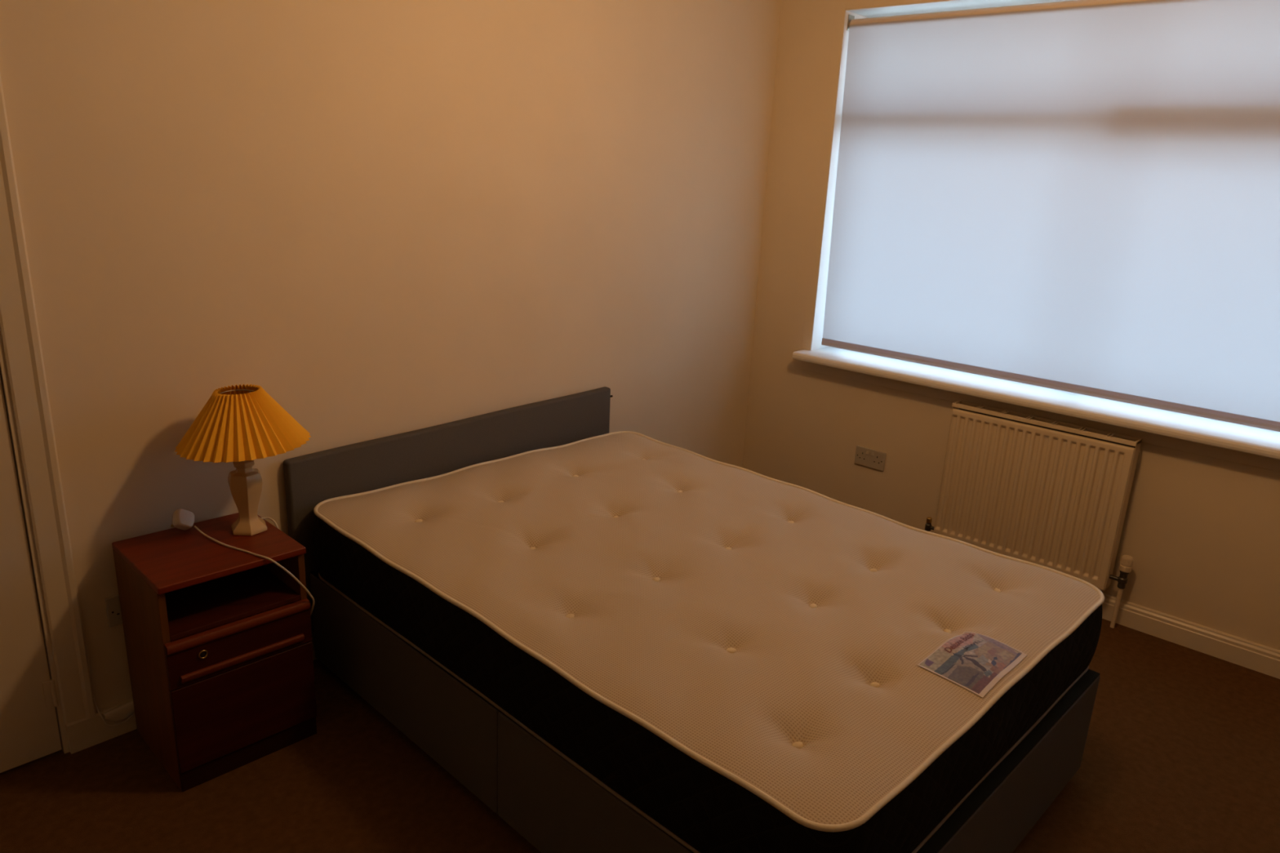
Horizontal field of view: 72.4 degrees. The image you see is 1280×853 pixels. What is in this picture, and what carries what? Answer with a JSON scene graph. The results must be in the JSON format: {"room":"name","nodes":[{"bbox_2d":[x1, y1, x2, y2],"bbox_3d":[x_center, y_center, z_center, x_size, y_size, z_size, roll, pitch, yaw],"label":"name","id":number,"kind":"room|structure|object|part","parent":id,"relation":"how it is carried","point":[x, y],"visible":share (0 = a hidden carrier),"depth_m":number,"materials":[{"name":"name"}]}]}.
{"room":"bedroom","nodes":[
{"label":"bedroom","id":0,"kind":"room"},
{"bbox_2d":[0,0,781,711],"bbox_3d":[-0.891,-0.527,2.764,0.160,2.550,4.150,17,22,40],"label":"wall","id":1,"kind":"structure","parent":0,"point":[378,218],"depth_m":2.67,"materials":[{"name":"beige paint"}]},
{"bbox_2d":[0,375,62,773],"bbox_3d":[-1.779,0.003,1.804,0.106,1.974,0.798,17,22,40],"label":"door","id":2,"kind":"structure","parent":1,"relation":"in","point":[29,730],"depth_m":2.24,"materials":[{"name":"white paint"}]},
{"bbox_2d":[0,72,96,753],"bbox_3d":[-1.831,-0.015,1.842,0.124,2.002,0.824,17,22,40],"label":"door frame","id":3,"kind":"structure","parent":1,"relation":"attached to","point":[3,371],"depth_m":2.19,"materials":[{"name":"white paint"}]},
{"bbox_2d":[93,693,134,726],"bbox_3d":[-1.441,0.553,2.360,0.136,0.584,0.026,-11,21,-39],"label":"cable","id":4,"kind":"object","parent":1,"relation":"attached to","point":[122,713],"visible":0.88,"depth_m":2.43,"materials":[{"name":"white plastic"}]},
{"bbox_2d":[105,594,122,627],"bbox_3d":[-1.392,0.493,2.416,0.013,0.086,0.146,17,22,40],"label":"wall socket","id":5,"kind":"object","parent":1,"relation":"attached to","point":[113,606],"visible":0.25,"depth_m":2.37,"materials":[{"name":"plastic"}]},
{"bbox_2d":[65,631,316,754],"bbox_3d":[-0.515,0.576,3.437,0.018,0.092,3.028,17,22,40],"label":"baseboard","id":6,"kind":"structure","parent":1,"relation":"attached to","point":[82,734],"depth_m":2.40,"materials":[{"name":"white paint"}]},
{"bbox_2d":[0,618,1279,852],"bbox_3d":[0.571,1.153,1.990,3.970,0.100,4.450,17,22,40],"label":"floor","id":7,"kind":"structure","parent":0,"point":[1181,753],"depth_m":2.33,"materials":[{"name":"brown carpet"}]},
{"bbox_2d":[111,512,316,791],"bbox_3d":[-1.154,0.594,2.400,0.360,0.582,0.367,18,22,41],"label":"nightstand","id":8,"kind":"object","parent":7,"relation":"on","point":[218,637],"visible":0.9,"depth_m":2.29,"materials":[{"name":"brown wood"}]},
{"bbox_3d":[-1.284,0.631,2.289,0.335,0.562,0.017,18,22,41],"label":"panel","id":9,"kind":"part","parent":8,"relation":"part of","materials":[{"name":"brown wood"}]},
{"bbox_3d":[-1.095,0.572,2.191,0.004,0.023,0.023,18,22,41],"label":"ring knob","id":10,"kind":"part","parent":8,"relation":"part of","materials":[{"name":"gold metal"}]},
{"bbox_3d":[-1.097,0.571,2.192,0.004,0.018,0.018,18,22,41],"label":"knob","id":11,"kind":"part","parent":8,"relation":"part of","materials":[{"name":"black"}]},
{"bbox_3d":[-1.145,0.323,2.324,0.349,0.019,0.367,18,22,41],"label":"panel","id":12,"kind":"part","parent":8,"relation":"part of","materials":[{"name":"brown wood"}]},
{"bbox_3d":[-1.278,0.537,2.510,0.006,0.507,0.329,18,22,41],"label":"panel","id":13,"kind":"part","parent":8,"relation":"part of","materials":[{"name":"brown wood"}]},
{"bbox_2d":[164,565,300,640],"bbox_3d":[-1.153,0.456,2.365,0.326,0.013,0.329,18,22,41],"label":"shelf","id":14,"kind":"object","parent":8,"relation":"attached to","point":[205,606],"depth_m":2.33,"materials":[{"name":"brown wood"}]},
{"bbox_3d":[-1.029,0.515,2.255,0.022,0.026,0.363,18,22,41],"label":"rail","id":15,"kind":"part","parent":8,"relation":"part of","materials":[{"name":"orange wood"}]},
{"bbox_3d":[-1.034,0.564,2.272,0.014,0.118,0.365,18,22,41],"label":"drawer","id":16,"kind":"part","parent":8,"relation":"part of","materials":[{"name":"brown wood"}]},
{"bbox_2d":[170,383,315,615],"bbox_3d":[-1.053,0.220,2.387,0.400,0.656,0.342,17,22,40],"label":"table lamp","id":17,"kind":"object","parent":8,"relation":"on","point":[240,425],"visible":0.94,"depth_m":2.28,"materials":[{"name":"fabric"}]},
{"bbox_3d":[-1.062,-0.025,2.336,0.337,0.160,0.337,17,22,40],"label":"lamp shade","id":18,"kind":"part","parent":17,"relation":"part of","materials":[{"name":"yellow fabric"}]},
{"bbox_3d":[-1.042,0.739,2.323,0.014,0.238,0.365,18,22,41],"label":"door","id":19,"kind":"part","parent":8,"relation":"part of","materials":[{"name":"brown wood"}]},
{"bbox_3d":[-1.042,0.571,2.532,0.335,0.562,0.017,18,22,41],"label":"panel","id":20,"kind":"part","parent":8,"relation":"part of","materials":[{"name":"brown wood"}]},
{"bbox_2d":[283,386,1100,852],"bbox_3d":[0.078,0.527,2.571,2.005,0.727,1.384,18,22,42],"label":"bed","id":21,"kind":"object","parent":7,"relation":"on","point":[551,803],"visible":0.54,"depth_m":2.30,"materials":[{"name":"grey fabric"}]},
{"bbox_3d":[-0.610,0.248,3.193,0.038,0.608,1.380,17,22,40],"label":"headboard","id":22,"kind":"part","parent":21,"relation":"part of","materials":[{"name":"grey fabric"}]},
{"bbox_2d":[313,431,1104,852],"bbox_3d":[0.124,0.443,2.550,1.913,0.233,1.394,18,22,42],"label":"mattress","id":23,"kind":"object","parent":21,"relation":"on","point":[746,660],"visible":1,"depth_m":2.11,"materials":[{"name":"beige fabric"}]},
{"bbox_2d":[742,0,1279,650],"bbox_3d":[2.045,-0.483,3.092,3.970,2.550,0.300,17,22,40],"label":"wall","id":24,"kind":"structure","parent":0,"point":[1201,534],"depth_m":3.87,"materials":[{"name":"beige paint"}]},
{"bbox_2d":[854,445,885,471],"bbox_3d":[1.048,0.145,3.982,0.146,0.086,0.013,17,22,40],"label":"wall socket","id":25,"kind":"object","parent":24,"relation":"attached to","point":[864,456],"visible":1,"depth_m":3.98,"materials":[{"name":"plastic"}]},
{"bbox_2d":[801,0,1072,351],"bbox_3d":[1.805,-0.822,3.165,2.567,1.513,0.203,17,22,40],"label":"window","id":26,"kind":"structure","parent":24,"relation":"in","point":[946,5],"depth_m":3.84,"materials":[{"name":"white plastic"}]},
{"bbox_2d":[821,0,1279,431],"bbox_3d":[1.768,-0.797,3.131,2.464,1.418,0.046,17,22,40],"label":"roller blind","id":27,"kind":"object","parent":26,"relation":"attached to","point":[1082,197],"visible":1,"depth_m":3.24,"materials":[{"name":"white fabric"}]},
{"bbox_2d":[924,400,1142,628],"bbox_3d":[1.549,0.325,3.483,0.802,0.735,0.102,17,22,40],"label":"radiator","id":28,"kind":"object","parent":24,"relation":"attached to","point":[1055,496],"visible":0.9,"depth_m":3.40,"materials":[{"name":"white metal"}]},
{"bbox_2d":[951,400,1142,446],"bbox_3d":[1.552,-0.018,3.376,0.685,0.015,0.074,17,22,40],"label":"grille","id":29,"kind":"object","parent":28,"relation":"attached to","point":[1003,416],"depth_m":3.35,"materials":[{"name":"white metal"}]},
{"bbox_3d":[1.556,0.262,3.478,0.673,0.563,0.012,17,22,40],"label":"panel","id":30,"kind":"part","parent":28,"relation":"part of","materials":[{"name":"grey metal"}]},
{"bbox_2d":[792,346,1279,459],"bbox_3d":[1.737,-0.071,3.347,2.535,0.035,0.302,17,22,40],"label":"window sill","id":31,"kind":"structure","parent":24,"relation":"attached to","point":[1219,433],"depth_m":3.36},
{"bbox_2d":[800,360,1279,471],"bbox_3d":[1.694,-0.017,3.326,2.536,0.061,0.009,17,22,40],"label":"apron","id":32,"kind":"object","parent":24,"relation":"attached to","point":[1232,455],"visible":0.47,"depth_m":3.37,"materials":[{"name":"beige paint"}]},
{"bbox_2d":[1102,593,1279,679],"bbox_3d":[1.887,0.725,3.318,3.750,0.094,0.020,17,22,40],"label":"baseboard","id":33,"kind":"structure","parent":24,"relation":"attached to","point":[1235,650],"depth_m":3.18,"materials":[{"name":"white paint"}]}
]}

